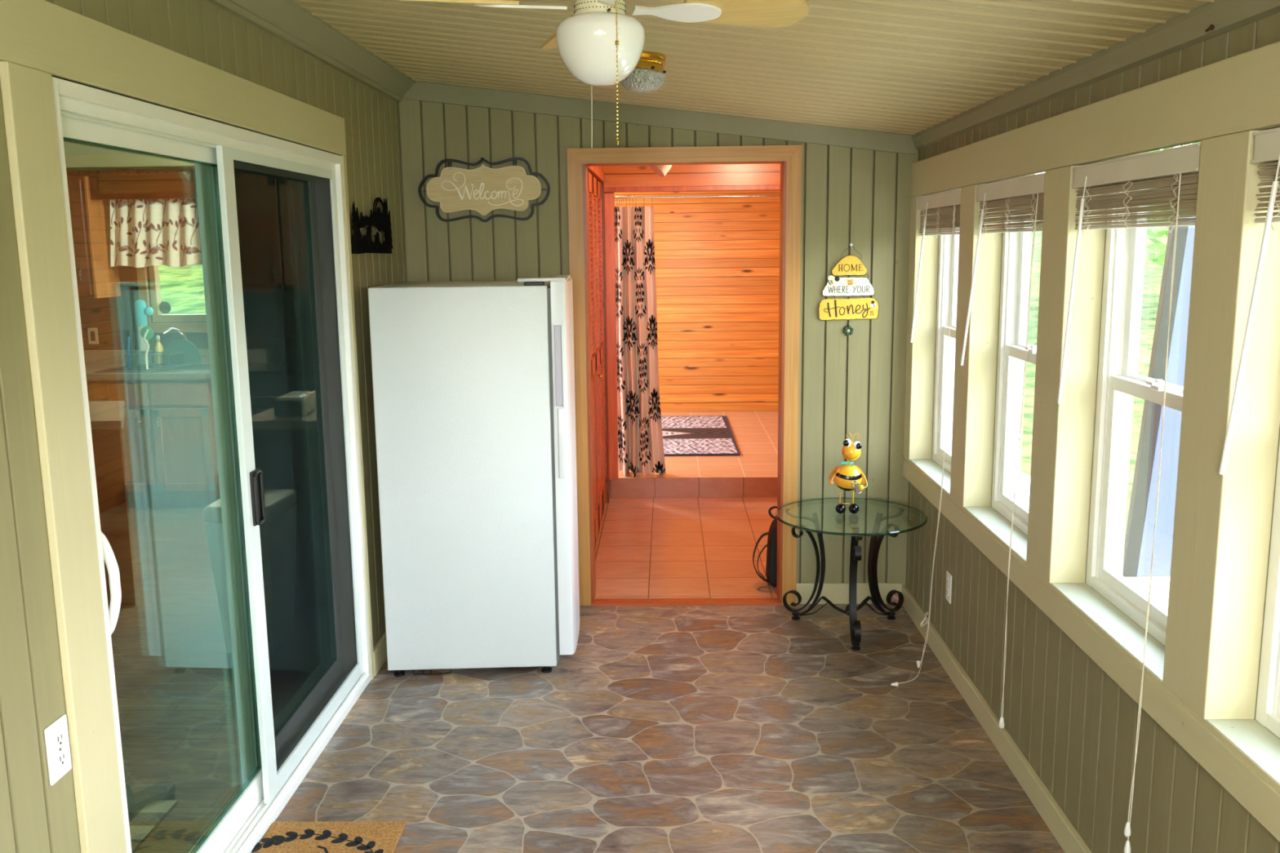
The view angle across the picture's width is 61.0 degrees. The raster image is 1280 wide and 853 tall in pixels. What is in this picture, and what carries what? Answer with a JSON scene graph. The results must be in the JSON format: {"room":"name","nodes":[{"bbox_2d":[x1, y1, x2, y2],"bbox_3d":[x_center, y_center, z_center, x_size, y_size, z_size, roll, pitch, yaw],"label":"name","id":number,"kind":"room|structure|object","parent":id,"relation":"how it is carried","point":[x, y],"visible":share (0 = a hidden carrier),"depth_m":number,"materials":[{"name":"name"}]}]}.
{"room":"sunroom","nodes":[
{"label":"sunroom","id":0,"kind":"room"},
{"bbox_2d":[78,172,311,350],"bbox_3d":[-3.167,-0.747,7.629,4.090,2.420,0.100,0,9,1],"label":"wall","id":1,"kind":"structure","parent":0,"point":[113,318],"depth_m":7.58,"materials":[{"name":"brown wood"}]},
{"bbox_2d":[87,328,98,344],"bbox_3d":[-3.832,-0.634,7.607,0.070,0.114,0.008,0,9,1],"label":"outlet plate","id":2,"kind":"object","parent":1,"relation":"attached to","point":[93,339],"visible":1,"depth_m":7.61,"materials":[{"name":"beige plastic"}]},
{"bbox_2d":[89,331,95,341],"bbox_3d":[-3.832,-0.633,7.604,0.032,0.068,0.002,0,9,1],"label":"receptacle","id":3,"kind":"object","parent":2,"relation":"attached to","point":[92,334],"depth_m":7.60,"materials":[{"name":"beige plastic"}]},
{"bbox_2d":[66,176,120,298],"bbox_3d":[-4.221,-1.264,7.321,1.205,0.795,0.378,0,9,1],"label":"upper cabinet","id":4,"kind":"object","parent":1,"relation":"attached to","point":[96,278],"visible":0.34,"depth_m":7.21,"materials":[{"name":"brown wood"}]},
{"bbox_2d":[110,198,202,267],"bbox_3d":[-3.199,-1.312,7.324,0.830,0.472,0.065,0,9,1],"label":"valance","id":5,"kind":"object","parent":4,"relation":"attached to","point":[144,233],"visible":0.77,"depth_m":7.33,"materials":[{"name":"fabric"}]},
{"bbox_2d":[136,265,207,333],"bbox_3d":[-3.138,-1.161,7.529,0.680,1.010,0.140,0,9,1],"label":"window","id":6,"kind":"structure","parent":1,"relation":"in","point":[153,271],"depth_m":7.55,"materials":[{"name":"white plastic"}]},
{"bbox_2d":[159,301,170,313],"bbox_3d":[-3.333,-0.834,7.617,0.083,0.083,0.002,0,9,1],"label":"window sticker","id":7,"kind":"object","parent":6,"relation":"attached to","point":[164,307],"visible":1,"depth_m":7.62,"materials":[{"name":"grey"}]},
{"bbox_2d":[160,306,169,309],"bbox_3d":[-3.333,-0.834,7.617,0.064,0.020,0.001,0,9,1],"label":"print","id":8,"kind":"object","parent":7,"relation":"attached to","point":[161,307],"depth_m":7.62},
{"bbox_2d":[83,348,271,364],"bbox_3d":[-3.688,-0.486,7.616,2.245,0.098,0.024,0,9,1],"label":"backsplash","id":9,"kind":"structure","parent":1,"relation":"attached to","point":[91,357],"depth_m":7.60,"materials":[{"name":"grey laminate"}]},
{"bbox_2d":[235,173,308,296],"bbox_3d":[-2.065,-1.282,7.266,1.380,0.790,0.378,0,9,1],"label":"upper cabinet","id":10,"kind":"object","parent":1,"relation":"attached to","point":[253,174],"visible":0.12,"depth_m":7.13,"materials":[{"name":"brown wood"}]},
{"bbox_2d":[0,0,404,852],"bbox_3d":[-1.177,-0.067,3.009,0.115,2.550,9.300,0,9,1],"label":"wall","id":11,"kind":"structure","parent":0,"point":[37,816],"depth_m":2.12,"materials":[{"name":"green"}]},
{"bbox_2d":[44,714,71,786],"bbox_3d":[-1.131,0.629,2.115,0.010,0.116,0.072,0,9,1],"label":"wall outlet","id":12,"kind":"object","parent":11,"relation":"attached to","point":[56,735],"visible":1,"depth_m":2.11,"materials":[{"name":"white plastic"}]},
{"bbox_2d":[53,730,64,748],"bbox_3d":[-1.129,0.609,2.112,0.003,0.033,0.033,0,9,1],"label":"receptacle","id":13,"kind":"object","parent":12,"relation":"attached to","point":[59,735],"depth_m":2.11,"materials":[{"name":"white plastic"}]},
{"bbox_2d":[56,751,66,768],"bbox_3d":[-1.129,0.649,2.118,0.003,0.033,0.033,0,9,1],"label":"receptacle","id":14,"kind":"object","parent":12,"relation":"attached to","point":[61,756],"depth_m":2.12,"materials":[{"name":"white plastic"}]},
{"bbox_2d":[0,61,127,852],"bbox_3d":[-1.129,0.334,2.183,0.017,2.030,0.145,0,9,1],"label":"trim","id":15,"kind":"structure","parent":11,"relation":"attached to","point":[27,92],"depth_m":2.12,"materials":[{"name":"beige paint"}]},
{"bbox_2d":[0,0,346,155],"bbox_3d":[-1.119,-0.891,2.946,0.015,0.135,2.150,0,9,1],"label":"trim","id":16,"kind":"structure","parent":11,"relation":"attached to","point":[42,35],"depth_m":2.48,"materials":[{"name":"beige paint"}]},
{"bbox_2d":[51,76,370,852],"bbox_3d":[-1.163,0.166,3.203,0.148,2.026,1.916,0,9,1],"label":"door","id":17,"kind":"structure","parent":11,"relation":"in","point":[274,763],"depth_m":3.28,"materials":[{"name":"white plastic"}]},
{"bbox_2d":[207,0,415,101],"bbox_3d":[-1.115,-0.949,1.531,0.097,0.105,6.679,0,9,1],"label":"trim","id":18,"kind":"structure","parent":11,"relation":"attached to","point":[286,20],"depth_m":3.60,"materials":[{"name":"green paint"}]},
{"bbox_2d":[339,155,374,679],"bbox_3d":[-1.082,0.003,4.165,0.014,2.030,0.038,0,9,1],"label":"trim","id":19,"kind":"structure","parent":11,"relation":"attached to","point":[344,157],"depth_m":4.15,"materials":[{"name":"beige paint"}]},
{"bbox_2d":[351,197,392,253],"bbox_3d":[-1.081,-0.808,4.359,0.019,0.231,0.614,0,9,1],"label":"metal wall art","id":20,"kind":"object","parent":11,"relation":"attached to","point":[381,220],"visible":1,"depth_m":4.37},
{"bbox_2d":[373,631,386,675],"bbox_3d":[-1.128,1.358,1.910,0.017,0.100,6.666,0,9,1],"label":"baseboard","id":21,"kind":"structure","parent":11,"relation":"attached to","point":[380,651],"depth_m":4.43,"materials":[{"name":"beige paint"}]},
{"bbox_2d":[108,496,1064,852],"bbox_3d":[-1.910,1.229,3.192,6.800,0.070,9.240,0,9,1],"label":"floor","id":22,"kind":"structure","parent":0,"point":[665,729],"depth_m":3.87,"materials":[{"name":"stone"}]},
{"bbox_2d":[91,429,135,605],"bbox_3d":[-3.648,0.398,5.499,2.420,0.871,0.580,0,9,1],"label":"base cabinet","id":23,"kind":"object","parent":22,"relation":"on","point":[107,448],"visible":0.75,"depth_m":5.17,"materials":[{"name":"brown wood"}]},
{"bbox_2d":[88,400,125,429],"bbox_3d":[-3.638,-0.054,5.434,2.450,0.039,0.680,0,9,1],"label":"countertop","id":24,"kind":"structure","parent":23,"relation":"on","point":[104,415],"depth_m":5.27,"materials":[{"name":"grey laminate"}]},
{"bbox_2d":[128,800,177,852],"bbox_3d":[-1.745,1.234,2.976,0.600,0.006,0.820,0,9,1],"label":"mat","id":25,"kind":"object","parent":22,"relation":"on","point":[143,820],"visible":0.13,"depth_m":3.27,"materials":[{"name":"beige fabric"}]},
{"bbox_2d":[125,781,175,813],"bbox_3d":[-1.571,1.131,3.327,0.090,0.071,0.290,7,12,38],"label":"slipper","id":26,"kind":"object","parent":25,"relation":"on","point":[158,791],"visible":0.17,"depth_m":3.37,"materials":[{"name":"grey fabric"}]},
{"bbox_2d":[86,379,220,507],"bbox_3d":[-3.692,0.083,7.391,2.240,0.871,0.658,0,9,1],"label":"base cabinet","id":27,"kind":"object","parent":22,"relation":"on","point":[167,435],"visible":0.48,"depth_m":7.09,"materials":[{"name":"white wood"}]},
{"bbox_2d":[83,348,271,380],"bbox_3d":[-3.695,-0.417,7.322,2.245,0.137,0.630,0,9,1],"label":"countertop","id":28,"kind":"structure","parent":27,"relation":"on","point":[95,360],"depth_m":7.50,"materials":[{"name":"grey stone"}]},
{"bbox_2d":[93,363,253,373],"bbox_3d":[-3.113,-0.374,7.292,0.890,0.045,0.465,0,9,1],"label":"sink","id":29,"kind":"object","parent":28,"relation":"in","point":[205,367],"visible":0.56,"depth_m":7.33,"materials":[{"name":"metal"}]},
{"bbox_2d":[134,299,154,364],"bbox_3d":[-3.418,-0.655,7.509,0.132,0.440,0.090,0,9,1],"label":"brush holder","id":30,"kind":"object","parent":29,"relation":"on","point":[141,310],"visible":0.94,"depth_m":7.48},
{"bbox_2d":[137,325,148,351],"bbox_3d":[-3.439,-0.610,7.517,0.060,0.170,0.060,0,9,1],"label":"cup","id":31,"kind":"object","parent":30,"relation":"on","point":[143,347],"depth_m":7.49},
{"bbox_2d":[122,351,187,369],"bbox_3d":[-3.258,-0.444,7.297,0.320,0.092,0.260,0,9,1],"label":"dish rack","id":32,"kind":"object","parent":29,"relation":"on","point":[140,366],"visible":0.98,"depth_m":7.28,"materials":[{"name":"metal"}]},
{"bbox_2d":[127,336,131,368],"bbox_3d":[-3.381,-0.489,7.191,0.026,0.211,0.016,0,9,1],"label":"brush","id":33,"kind":"object","parent":32,"relation":"hanging from","point":[128,337],"visible":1,"depth_m":7.18,"materials":[{"name":"blue plastic"}]},
{"bbox_2d":[140,326,154,369],"bbox_3d":[-3.240,-0.520,7.160,0.071,0.282,0.073,-9,13,-41],"label":"scrub brush","id":34,"kind":"object","parent":32,"relation":"in","point":[146,332],"visible":1,"depth_m":7.13,"materials":[{"name":"white plastic"}]},
{"bbox_2d":[122,364,187,369],"bbox_3d":[-3.257,-0.400,7.304,0.320,0.004,0.260,0,9,1],"label":"tray","id":35,"kind":"object","parent":32,"relation":"on","point":[141,366],"depth_m":7.21,"materials":[{"name":"metal"}]},
{"bbox_2d":[163,339,201,364],"bbox_3d":[-3.145,-0.511,7.446,0.264,0.173,0.012,0,9,1],"label":"plate","id":36,"kind":"object","parent":32,"relation":"in","point":[192,354],"visible":0.92,"depth_m":7.44,"materials":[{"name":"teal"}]},
{"bbox_2d":[154,335,164,364],"bbox_3d":[-3.314,-0.528,7.481,0.060,0.200,0.060,0,9,1],"label":"soap bottle","id":37,"kind":"object","parent":29,"relation":"on","point":[158,347],"visible":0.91,"depth_m":7.46,"materials":[{"name":"white plastic"}]},
{"bbox_2d":[162,328,205,364],"bbox_3d":[-3.122,-0.552,7.437,0.263,0.257,0.114,-5,10,-23],"label":"kitchen faucet","id":38,"kind":"object","parent":28,"relation":"on","point":[169,330],"visible":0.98,"depth_m":7.41,"materials":[{"name":"metal"}]},
{"bbox_2d":[203,488,296,653],"bbox_3d":[-1.656,0.622,4.687,0.280,0.649,0.350,0,9,1],"label":"trash bin","id":39,"kind":"object","parent":22,"relation":"on","point":[212,512],"visible":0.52,"depth_m":4.57,"materials":[{"name":"white plastic"}]},
{"bbox_2d":[248,335,314,415],"bbox_3d":[-2.179,-0.037,7.313,0.750,1.100,0.670,0,9,1],"label":"range","id":40,"kind":"object","parent":22,"relation":"on","point":[275,335],"visible":0.12,"depth_m":7.01,"materials":[{"name":"metal"}]},
{"bbox_2d":[248,361,314,374],"bbox_3d":[-2.183,-0.398,7.273,0.750,0.024,0.630,0,9,1],"label":"cooktop","id":41,"kind":"object","parent":40,"relation":"in","point":[272,362],"depth_m":7.07,"materials":[{"name":"black glass"}]},
{"bbox_2d":[253,428,327,607],"bbox_3d":[-1.503,0.353,5.617,0.638,0.871,1.010,0,9,1],"label":"base cabinet","id":42,"kind":"object","parent":22,"relation":"on","point":[308,428],"visible":0.09,"depth_m":5.09,"materials":[{"name":"brown wood"}]},
{"bbox_2d":[252,391,317,429],"bbox_3d":[-1.515,-0.096,5.538,0.650,0.039,1.080,0,9,1],"label":"countertop","id":43,"kind":"structure","parent":42,"relation":"on","point":[313,391],"depth_m":5.01,"materials":[{"name":"laminate"}]},
{"bbox_2d":[273,391,315,417],"bbox_3d":[-1.639,-0.107,5.182,0.140,0.101,0.243,0,9,1],"label":"toaster","id":44,"kind":"object","parent":43,"relation":"on","point":[294,391],"visible":0.34,"depth_m":5.07,"materials":[{"name":"white plastic"}]},
{"bbox_2d":[251,821,405,852],"bbox_3d":[-0.916,1.240,2.860,0.426,0.014,0.748,0,9,1],"label":"doormat","id":45,"kind":"object","parent":22,"relation":"on","point":[282,837],"visible":1,"depth_m":3.13,"materials":[{"name":"brown fabric"}]},
{"bbox_2d":[251,828,383,852],"bbox_3d":[-0.902,1.196,3.080,0.426,0.002,0.179,3,10,22],"label":"print","id":46,"kind":"object","parent":45,"relation":"on","point":[275,840],"depth_m":3.12},
{"bbox_2d":[368,275,579,676],"bbox_3d":[-0.648,0.164,4.558,0.760,1.573,0.708,-1,9,-2],"label":"freezer","id":47,"kind":"object","parent":22,"relation":"on","point":[473,381],"visible":1,"depth_m":4.21,"materials":[{"name":"white metal"}]},
{"bbox_2d":[752,506,777,586],"bbox_3d":[0.720,0.590,5.420,0.313,0.399,0.150,0,9,1],"label":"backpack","id":48,"kind":"object","parent":22,"relation":"on","point":[771,550],"visible":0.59,"depth_m":5.38,"materials":[{"name":"black fabric"}]},
{"bbox_2d":[756,586,774,591],"bbox_3d":[0.621,0.801,5.356,0.093,0.003,0.092,0,9,1],"label":"strap","id":49,"kind":"object","parent":22,"relation":"on","point":[760,587],"visible":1,"depth_m":5.35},
{"bbox_2d":[775,497,927,650],"bbox_3d":[0.923,0.640,4.790,0.652,0.521,0.652,0,9,1],"label":"table","id":50,"kind":"object","parent":22,"relation":"on","point":[855,554],"visible":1,"depth_m":4.85,"materials":[{"name":"black metal"}]},
{"bbox_2d":[828,432,867,513],"bbox_3d":[0.905,0.205,4.726,0.170,0.358,0.133,0,9,1],"label":"figurine","id":51,"kind":"object","parent":50,"relation":"on","point":[848,477],"visible":1,"depth_m":4.70,"materials":[{"name":"yellow"}]},
{"bbox_2d":[850,480,862,493],"bbox_3d":[0.935,0.261,4.679,0.055,0.063,0.020,-4,10,-18],"label":"flower","id":52,"kind":"object","parent":51,"relation":"on","point":[855,484],"depth_m":4.67,"materials":[{"name":"paint"}]},
{"bbox_2d":[888,592,898,608],"bbox_3d":[1.192,0.810,5.075,0.047,0.085,0.045,-7,11,-33],"label":"wrapper","id":53,"kind":"object","parent":22,"relation":"on","point":[895,597],"visible":0.42,"depth_m":5.06,"materials":[{"name":"pink plastic"}]},
{"bbox_2d":[587,165,607,503],"bbox_3d":[-0.302,-0.547,6.133,0.100,2.450,2.060,0,9,1],"label":"wall","id":54,"kind":"structure","parent":0,"point":[600,166],"depth_m":6.99,"materials":[{"name":"brown wood"}]},
{"bbox_2d":[587,171,606,546],"bbox_3d":[-0.249,-0.397,6.263,0.067,2.050,1.524,0,9,1],"label":"bifold closet door","id":55,"kind":"structure","parent":54,"relation":"in","point":[593,184],"depth_m":6.45,"materials":[{"name":"brown wood"}]},
{"bbox_2d":[587,165,609,502],"bbox_3d":[-0.241,-0.422,6.263,0.012,2.140,1.660,0,9,1],"label":"trim","id":56,"kind":"structure","parent":54,"relation":"attached to","point":[596,170],"depth_m":6.99,"materials":[{"name":"brown wood"}]},
{"bbox_2d":[604,192,618,479],"bbox_3d":[-0.191,-0.579,7.169,0.069,1.887,0.060,0,9,1],"label":"trim","id":57,"kind":"structure","parent":54,"relation":"attached to","point":[609,197],"depth_m":7.14,"materials":[{"name":"brown wood"}]},
{"bbox_2d":[602,163,780,192],"bbox_3d":[0.560,-1.724,6.960,1.599,0.419,0.060,0,9,1],"label":"trim","id":58,"kind":"structure","parent":54,"relation":"attached to","point":[715,174],"depth_m":6.96,"materials":[{"name":"brown wood"}]},
{"bbox_2d":[604,184,780,192],"bbox_3d":[0.562,-1.526,6.949,1.599,0.032,0.024,0,9,1],"label":"trim","id":59,"kind":"structure","parent":54,"relation":"attached to","point":[775,187],"depth_m":6.94,"materials":[{"name":"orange wood"}]},
{"bbox_2d":[396,97,929,586],"bbox_3d":[0.151,-0.420,5.037,2.550,2.550,0.120,0,9,1],"label":"wall","id":60,"kind":"structure","parent":0,"point":[853,384],"depth_m":4.92,"materials":[{"name":"green"}]},
{"bbox_2d":[417,157,550,222],"bbox_3d":[-0.699,-1.060,4.867,0.590,0.284,0.022,0,9,1],"label":"welcome sign","id":61,"kind":"object","parent":60,"relation":"attached to","point":[483,189],"visible":1,"depth_m":4.86,"materials":[{"name":"brown wood"}]},
{"bbox_2d":[403,80,915,155],"bbox_3d":[0.085,-1.370,4.808,2.265,0.354,0.022,0,9,1],"label":"trim","id":62,"kind":"structure","parent":60,"relation":"attached to","point":[420,91],"depth_m":4.80,"materials":[{"name":"green paint"}]},
{"bbox_2d":[566,145,801,606],"bbox_3d":[0.209,-0.206,5.059,1.041,2.120,0.155,0,9,1],"label":"door frame","id":63,"kind":"structure","parent":60,"relation":"in","point":[789,157],"depth_m":4.97,"materials":[{"name":"brown wood"}]},
{"bbox_2d":[817,243,879,336],"bbox_3d":[0.947,-0.618,4.913,0.275,0.417,0.023,0,9,1],"label":"sign","id":64,"kind":"object","parent":60,"relation":"attached to","point":[834,308],"visible":1,"depth_m":4.91,"materials":[{"name":"yellow wood"}]},
{"bbox_2d":[843,325,853,336],"bbox_3d":[0.948,-0.436,4.944,0.047,0.048,0.007,0,9,1],"label":"pendant","id":65,"kind":"object","parent":64,"relation":"attached to","point":[848,330],"depth_m":4.94,"materials":[{"name":"green metal"}]},
{"bbox_2d":[795,582,902,604],"bbox_3d":[0.098,0.799,5.174,2.280,0.100,0.014,0,9,1],"label":"baseboard","id":66,"kind":"structure","parent":60,"relation":"attached to","point":[836,593],"depth_m":5.14,"materials":[{"name":"green paint"}]},
{"bbox_2d":[613,190,780,402],"bbox_3d":[-0.252,-1.338,10.117,3.600,2.700,0.100,0,9,1],"label":"wall","id":67,"kind":"structure","parent":0,"point":[717,260],"depth_m":10.06,"materials":[{"name":"brown wood"}]},
{"bbox_2d":[660,401,777,411],"bbox_3d":[-0.239,-0.179,10.250,3.400,0.085,0.018,0,9,1],"label":"baseboard","id":68,"kind":"structure","parent":67,"relation":"attached to","point":[740,406],"depth_m":10.22,"materials":[{"name":"brown wood"}]},
{"bbox_2d":[617,410,777,478],"bbox_3d":[-0.271,0.192,8.898,3.600,0.202,3.128,0,9,1],"label":"floor","id":69,"kind":"structure","parent":0,"point":[755,433],"depth_m":8.02,"materials":[{"name":"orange tile"}]},
{"bbox_2d":[617,415,740,456],"bbox_3d":[-0.020,0.065,8.991,1.580,0.012,1.840,0,9,1],"label":"patterned rug","id":70,"kind":"object","parent":69,"relation":"on","point":[702,435],"visible":0.38,"depth_m":8.80,"materials":[{"name":"white fabric"}]},
{"bbox_2d":[608,476,777,497],"bbox_3d":[0.681,0.443,7.324,1.820,0.203,0.012,0,9,1],"label":"step riser","id":71,"kind":"structure","parent":69,"relation":"attached to","point":[761,486],"depth_m":7.32,"materials":[{"name":"tile"}]},
{"bbox_2d":[292,0,1214,134],"bbox_3d":[0.028,-0.913,1.556,2.610,0.418,6.970,0,9,1],"label":"ceiling","id":72,"kind":"structure","parent":0,"point":[906,67],"depth_m":3.26,"materials":[{"name":"beige wood"}]},
{"bbox_2d":[401,0,808,147],"bbox_3d":[-0.085,-0.807,2.352,0.717,0.403,0.717,5,11,31],"label":"ceiling fan","id":73,"kind":"object","parent":72,"relation":"hanging from","point":[599,45],"visible":1,"depth_m":2.31,"materials":[{"name":"beige glass"}]},
{"bbox_2d":[619,50,666,93],"bbox_3d":[0.005,-1.137,3.481,0.160,0.131,0.161,0,9,1],"label":"ceiling light","id":74,"kind":"object","parent":72,"relation":"attached to","point":[648,76],"visible":0.8,"depth_m":3.42,"materials":[{"name":"gold metal"}]},
{"bbox_2d":[905,12,1279,852],"bbox_3d":[1.258,0.498,1.726,0.180,2.800,6.900,0,9,1],"label":"wall","id":75,"kind":"structure","parent":0,"point":[1076,727],"depth_m":3.01,"materials":[{"name":"green"}]},
{"bbox_2d":[903,195,939,459],"bbox_3d":[1.266,-0.438,4.885,0.103,1.171,0.119,0,9,1],"label":"trim","id":76,"kind":"structure","parent":75,"relation":"attached to","point":[920,353],"depth_m":4.85,"materials":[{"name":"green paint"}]},
{"bbox_2d":[910,227,959,494],"bbox_3d":[1.301,-0.367,4.471,0.183,1.196,0.720,0,9,1],"label":"window","id":77,"kind":"structure","parent":75,"relation":"in","point":[931,468],"depth_m":4.77,"materials":[{"name":"white plastic"}]},
{"bbox_2d":[890,188,960,686],"bbox_3d":[1.194,0.004,4.424,0.233,1.882,0.912,2,10,16],"label":"mini blind","id":78,"kind":"object","parent":77,"relation":"attached to","point":[948,203],"visible":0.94,"depth_m":4.33,"materials":[{"name":"white plastic"}]},
{"bbox_2d":[945,570,951,604],"bbox_3d":[1.231,0.641,4.337,0.010,0.116,0.072,0,9,1],"label":"wall outlet","id":79,"kind":"object","parent":75,"relation":"attached to","point":[948,577],"visible":1,"depth_m":4.32,"materials":[{"name":"white plastic"}]},
{"bbox_2d":[946,577,949,586],"bbox_3d":[1.228,0.621,4.333,0.003,0.033,0.033,0,9,1],"label":"receptacle","id":80,"kind":"object","parent":79,"relation":"attached to","point":[947,579],"depth_m":4.33,"materials":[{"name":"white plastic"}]},
{"bbox_2d":[950,184,1003,506],"bbox_3d":[1.244,-0.294,4.023,0.103,1.171,0.190,0,9,1],"label":"trim","id":81,"kind":"structure","parent":75,"relation":"attached to","point":[975,381],"depth_m":3.96,"materials":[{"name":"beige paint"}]},
{"bbox_2d":[901,586,1092,852],"bbox_3d":[1.168,1.346,1.859,0.020,0.085,6.680,0,9,1],"label":"baseboard","id":82,"kind":"structure","parent":75,"relation":"attached to","point":[1070,841],"depth_m":3.59,"materials":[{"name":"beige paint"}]},
{"bbox_2d":[964,205,1036,560],"bbox_3d":[1.280,-0.217,3.576,0.183,1.196,0.715,0,9,1],"label":"window","id":83,"kind":"structure","parent":75,"relation":"in","point":[1015,255],"depth_m":3.87,"materials":[{"name":"white plastic"}]},
{"bbox_2d":[960,173,1044,728],"bbox_3d":[1.183,0.053,3.632,0.097,1.718,0.708,0,9,1],"label":"mini blind","id":84,"kind":"object","parent":83,"relation":"attached to","point":[1025,193],"visible":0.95,"depth_m":3.43,"materials":[{"name":"white plastic"}]},
{"bbox_2d":[1026,164,1107,582],"bbox_3d":[1.223,-0.144,3.123,0.103,1.171,0.205,0,9,1],"label":"trim","id":85,"kind":"structure","parent":75,"relation":"attached to","point":[1063,433],"depth_m":3.06,"materials":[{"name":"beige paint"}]},
{"bbox_2d":[902,455,1279,841],"bbox_3d":[1.158,0.729,1.756,0.030,0.099,6.679,0,9,1],"label":"trim","id":86,"kind":"structure","parent":75,"relation":"attached to","point":[1255,789],"depth_m":2.57,"materials":[{"name":"green paint"}]},
{"bbox_2d":[911,40,1279,196],"bbox_3d":[1.143,-0.548,1.544,0.030,0.146,6.679,0,9,1],"label":"trim","id":87,"kind":"structure","parent":75,"relation":"attached to","point":[1239,93],"depth_m":2.53,"materials":[{"name":"green paint"}]},
{"bbox_2d":[911,0,1279,149],"bbox_3d":[1.136,-0.706,1.506,0.035,0.061,6.656,0,9,1],"label":"trim","id":88,"kind":"structure","parent":75,"relation":"attached to","point":[1184,30],"depth_m":2.62,"materials":[{"name":"green paint"}]},
{"bbox_2d":[1204,24,1214,31],"bbox_3d":[1.149,-0.799,2.189,0.021,0.011,0.066,6,11,33],"label":"nail","id":89,"kind":"object","parent":88,"relation":"attached to","point":[1211,27],"visible":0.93,"depth_m":2.16,"materials":[{"name":"metal"}]},
{"bbox_2d":[1051,189,1183,680],"bbox_3d":[1.258,-0.066,2.666,0.183,1.196,0.720,0,9,1],"label":"window","id":90,"kind":"structure","parent":75,"relation":"in","point":[1118,380],"depth_m":2.94,"materials":[{"name":"white plastic"}]},
{"bbox_2d":[1057,142,1200,852],"bbox_3d":[1.161,0.147,2.704,0.095,1.598,0.696,0,9,1],"label":"mini blind","id":91,"kind":"object","parent":90,"relation":"attached to","point":[1175,171],"visible":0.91,"depth_m":2.50,"materials":[{"name":"white plastic"}]},
{"bbox_2d":[1162,129,1279,719],"bbox_3d":[1.201,0.007,2.218,0.103,1.171,0.190,0,9,1],"label":"trim","id":92,"kind":"structure","parent":75,"relation":"attached to","point":[1221,531],"depth_m":2.17,"materials":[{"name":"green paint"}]},
{"bbox_2d":[1206,440,1279,784],"bbox_3d":[1.236,0.084,1.766,0.183,1.196,0.725,0,9,1],"label":"window","id":93,"kind":"structure","parent":75,"relation":"in","point":[1251,737],"depth_m":2.15,"materials":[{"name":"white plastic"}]},
{"bbox_2d":[1218,127,1279,475],"bbox_3d":[1.143,0.255,1.797,0.087,1.513,0.701,0,9,1],"label":"mini blind","id":94,"kind":"object","parent":75,"relation":"attached to","point":[1267,142],"visible":1,"depth_m":2.00,"materials":[{"name":"white plastic"}]},
{"bbox_3d":[-0.300,-2.063,7.472,3.650,0.100,5.199,0,9,1],"label":"ceiling","id":95,"kind":"structure","parent":0,"visible":0},
{"bbox_2d":[649,164,671,177],"bbox_3d":[0.102,-1.494,5.587,0.135,0.410,0.099,-5,10,-23],"label":"ceiling spotlight","id":96,"kind":"object","parent":95,"relation":"hanging from","point":[660,170],"visible":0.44,"depth_m":5.59,"materials":[{"name":"white"}]},
{"bbox_3d":[1.403,-0.645,6.146,0.100,2.600,2.200,0,9,1],"label":"wall","id":97,"kind":"structure","parent":0,"visible":0},
{"bbox_2d":[614,195,780,199],"bbox_3d":[0.523,-1.505,7.109,1.685,0.014,0.014,0,9,1],"label":"curtain rod","id":98,"kind":"object","parent":97,"relation":"attached to","point":[723,196],"visible":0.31,"depth_m":7.11,"materials":[{"name":"metal"}]},
{"bbox_2d":[614,195,665,477],"bbox_3d":[-0.002,-0.589,7.288,0.331,1.875,0.202,0,9,1],"label":"curtain","id":99,"kind":"object","parent":98,"relation":"hanging from","point":[640,436],"visible":0.98,"depth_m":7.29,"materials":[{"name":"fabric"}]},
{"label":"outside","id":100,"kind":"structure","parent":0,"visible":0},
{"bbox_2d":[158,187,1173,536],"bbox_3d":[10.328,-4.863,14.149,100.000,9.121,90.000,0,9,1],"label":"ground","id":101,"kind":"structure","parent":100,"point":[182,287],"depth_m":17.86,"materials":[{"name":"green plant"}]},
{"bbox_2d":[1145,142,1200,266],"bbox_3d":[9.882,-5.401,17.404,5.766,7.847,5.980,0,9,1],"label":"tree","id":102,"kind":"object","parent":101,"relation":"on","point":[1159,260],"visible":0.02,"depth_m":17.78,"materials":[{"name":"green plant"}]},
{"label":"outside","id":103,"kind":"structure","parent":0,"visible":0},
{"bbox_2d":[1019,471,1169,608],"bbox_3d":[2.446,1.474,4.243,2.049,0.060,15.000,0,9,1],"label":"patio","id":104,"kind":"structure","parent":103,"point":[1160,585],"depth_m":6.92,"materials":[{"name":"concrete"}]},
{"bbox_2d":[1122,217,1195,577],"bbox_3d":[3.458,-0.126,6.659,0.705,2.277,0.438,0,9,1],"label":"panel","id":105,"kind":"object","parent":104,"relation":"on","point":[1140,532],"visible":0.37,"depth_m":6.72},
{"bbox_3d":[-3.308,-1.461,4.258,4.190,0.100,6.520,0,9,1],"label":"ceiling","id":106,"kind":"structure","parent":0,"visible":0},
{"bbox_2d":[63,141,239,172],"bbox_3d":[-3.105,-1.804,7.234,3.450,0.204,0.319,0,9,1],"label":"soffit","id":107,"kind":"structure","parent":106,"relation":"attached to","point":[77,155],"depth_m":7.09,"materials":[{"name":"beige paint"}]},
{"bbox_2d":[66,165,196,199],"bbox_3d":[-3.801,-1.592,7.133,2.060,0.205,0.070,0,9,1],"label":"valance board","id":108,"kind":"object","parent":107,"relation":"attached to","point":[158,182],"visible":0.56,"depth_m":7.13,"materials":[{"name":"brown wood"}]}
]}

